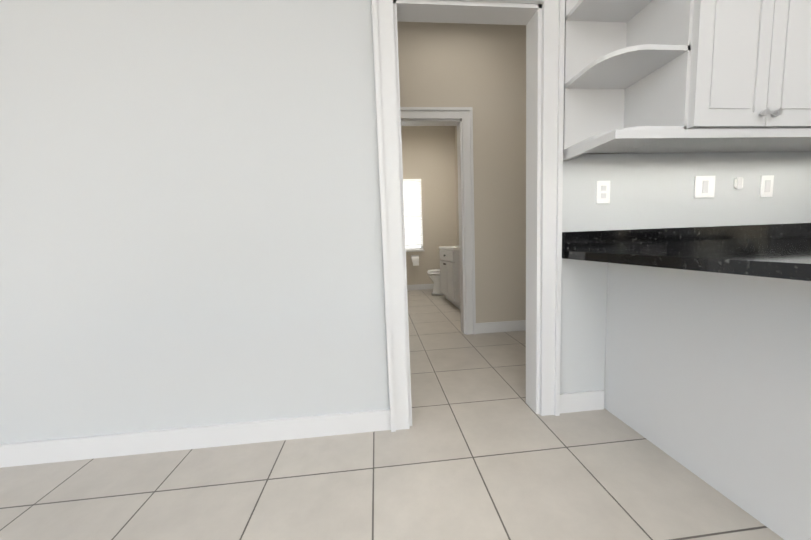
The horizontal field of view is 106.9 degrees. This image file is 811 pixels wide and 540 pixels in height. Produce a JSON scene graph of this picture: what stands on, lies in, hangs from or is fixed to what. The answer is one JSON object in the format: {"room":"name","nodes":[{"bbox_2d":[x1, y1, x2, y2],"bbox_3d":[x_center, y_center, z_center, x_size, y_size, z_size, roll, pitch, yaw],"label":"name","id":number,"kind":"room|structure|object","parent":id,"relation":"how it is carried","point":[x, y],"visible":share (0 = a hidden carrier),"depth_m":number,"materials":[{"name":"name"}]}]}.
{"room":"kitchen","nodes":[
{"label":"kitchen","id":0,"kind":"room"},
{"bbox_2d":[0,289,783,539],"bbox_3d":[4.389,0.926,-0.538,17.600,0.060,18.000,-3,6,-5],"label":"floor","id":1,"kind":"structure","parent":0,"point":[480,449],"depth_m":1.26,"materials":[{"name":"beige tile"}]},
{"bbox_2d":[427,269,444,294],"bbox_3d":[0.752,0.026,5.429,0.720,0.830,0.500,-3,6,-5],"label":"toilet","id":2,"kind":"object","parent":1,"relation":"on","point":[434,275],"visible":0.33,"depth_m":5.36,"materials":[{"name":"white ceramic"}]},
{"bbox_2d":[439,246,459,308],"bbox_3d":[0.890,-0.018,4.641,0.597,1.061,0.940,-3,6,-5],"label":"bathroom vanity","id":3,"kind":"object","parent":1,"relation":"on","point":[449,274],"visible":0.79,"depth_m":4.36,"materials":[{"name":"white wood"}]},
{"bbox_2d":[604,263,810,506],"bbox_3d":[1.506,0.372,1.414,0.660,0.875,0.623,-3,6,-5],"label":"base cabinet","id":4,"kind":"object","parent":1,"relation":"on","point":[708,359],"depth_m":1.13,"materials":[{"name":"painted drywall"},{"name":"granite"}]},
{"bbox_2d":[562,239,810,282],"bbox_3d":[1.762,-0.061,1.042,1.722,0.040,1.328,-3,6,-5],"label":"countertop","id":5,"kind":"structure","parent":4,"relation":"on","point":[791,258],"depth_m":1.04,"materials":[{"name":"black stone"}]},
{"bbox_2d":[0,0,810,443],"bbox_3d":[-0.295,-0.737,1.509,8.820,3.200,0.120,-3,6,-5],"label":"wall","id":6,"kind":"structure","parent":0,"point":[190,220],"depth_m":1.44,"materials":[{"name":"grey paint"}]},
{"bbox_2d":[0,284,604,467],"bbox_3d":[3.341,0.891,-0.644,15.500,0.110,14.000,-3,6,-5],"label":"baseboard","id":7,"kind":"structure","parent":6,"relation":"attached to","point":[101,446],"depth_m":1.52,"materials":[{"name":"white wood"}]},
{"bbox_2d":[371,0,564,431],"bbox_3d":[0.341,-0.288,1.597,0.940,2.240,0.154,-3,6,-5],"label":"door frame","id":8,"kind":"structure","parent":6,"relation":"attached to","point":[543,21],"depth_m":1.49,"materials":[{"name":"white wood"}]},
{"bbox_2d":[596,181,609,203],"bbox_3d":[1.058,-0.417,1.608,0.075,0.118,0.008,-3,6,-5],"label":"outlet","id":9,"kind":"object","parent":6,"relation":"attached to","point":[602,187],"depth_m":1.61,"materials":[{"name":"white plastic"}]},
{"bbox_2d":[562,223,810,250],"bbox_3d":[1.697,-0.192,1.681,1.722,0.099,0.025,-3,6,-5],"label":"backsplash","id":10,"kind":"structure","parent":6,"relation":"attached to","point":[769,233],"depth_m":1.65,"materials":[{"name":"black stone"}]},
{"bbox_2d":[694,176,714,197],"bbox_3d":[1.654,-0.460,1.661,0.120,0.118,0.009,-3,6,-5],"label":"light switch","id":11,"kind":"object","parent":6,"relation":"attached to","point":[704,186],"depth_m":1.66,"materials":[{"name":"white plastic"}]},
{"bbox_2d":[615,0,810,153],"bbox_3d":[1.524,-1.114,1.412,0.759,0.990,0.356,-3,6,-5],"label":"upper cabinet","id":12,"kind":"object","parent":6,"relation":"attached to","point":[670,76],"depth_m":1.27,"materials":[{"name":"white wood"}]},
{"bbox_2d":[734,177,742,188],"bbox_3d":[1.854,-0.485,1.678,0.054,0.060,0.009,-3,6,-5],"label":"outlet","id":13,"kind":"object","parent":6,"relation":"attached to","point":[738,183],"depth_m":1.68,"materials":[{"name":"white plastic"}]},
{"bbox_2d":[759,175,773,196],"bbox_3d":[2.033,-0.473,1.697,0.082,0.117,0.009,-3,6,-5],"label":"light switch","id":14,"kind":"object","parent":6,"relation":"attached to","point":[766,185],"depth_m":1.70,"materials":[{"name":"white plastic"}]},
{"bbox_2d":[771,140,810,151],"bbox_3d":[2.180,-1.146,1.473,0.786,0.990,0.356,-3,6,-5],"label":"upper cabinet","id":15,"kind":"object","parent":6,"relation":"attached to","point":[806,146],"depth_m":1.62,"materials":[{"name":"white wood"}]},
{"bbox_2d":[401,126,456,284],"bbox_3d":[0.205,-1.199,5.975,1.590,3.200,0.120,-3,6,-5],"label":"wall","id":16,"kind":"structure","parent":0,"point":[429,156],"depth_m":5.92,"materials":[{"name":"beige paint"}]},
{"bbox_2d":[403,183,424,251],"bbox_3d":[0.000,-1.051,5.929,0.700,1.390,0.100,-3,6,-5],"label":"bathroom window","id":17,"kind":"structure","parent":16,"relation":"in","point":[415,247],"depth_m":5.99,"materials":[{"name":"white"}]},
{"bbox_2d":[403,179,422,249],"bbox_3d":[0.004,-1.069,5.879,0.650,1.365,0.045,-3,6,-5],"label":"window blinds","id":18,"kind":"object","parent":17,"relation":"attached to","point":[412,194],"visible":0.52,"depth_m":5.88,"materials":[{"name":"white plastic"}]},
{"bbox_2d":[411,255,418,265],"bbox_3d":[0.192,-0.191,5.947,0.156,0.200,0.127,-3,6,-5],"label":"paper holder","id":19,"kind":"object","parent":16,"relation":"attached to","point":[415,259],"visible":1,"depth_m":5.89,"materials":[{"name":"white paper"}]},
{"bbox_2d":[453,126,458,245],"bbox_3d":[1.203,-1.106,4.654,0.120,3.200,2.950,-3,6,-5],"label":"wall","id":20,"kind":"structure","parent":0,"point":[455,167],"depth_m":5.87,"materials":[{"name":"beige paint"}]},
{"bbox_2d":[397,22,525,322],"bbox_3d":[0.536,-0.923,3.056,2.020,3.200,0.120,-3,6,-5],"label":"wall","id":21,"kind":"structure","parent":0,"point":[480,69],"depth_m":2.96,"materials":[{"name":"beige paint"}]}
]}

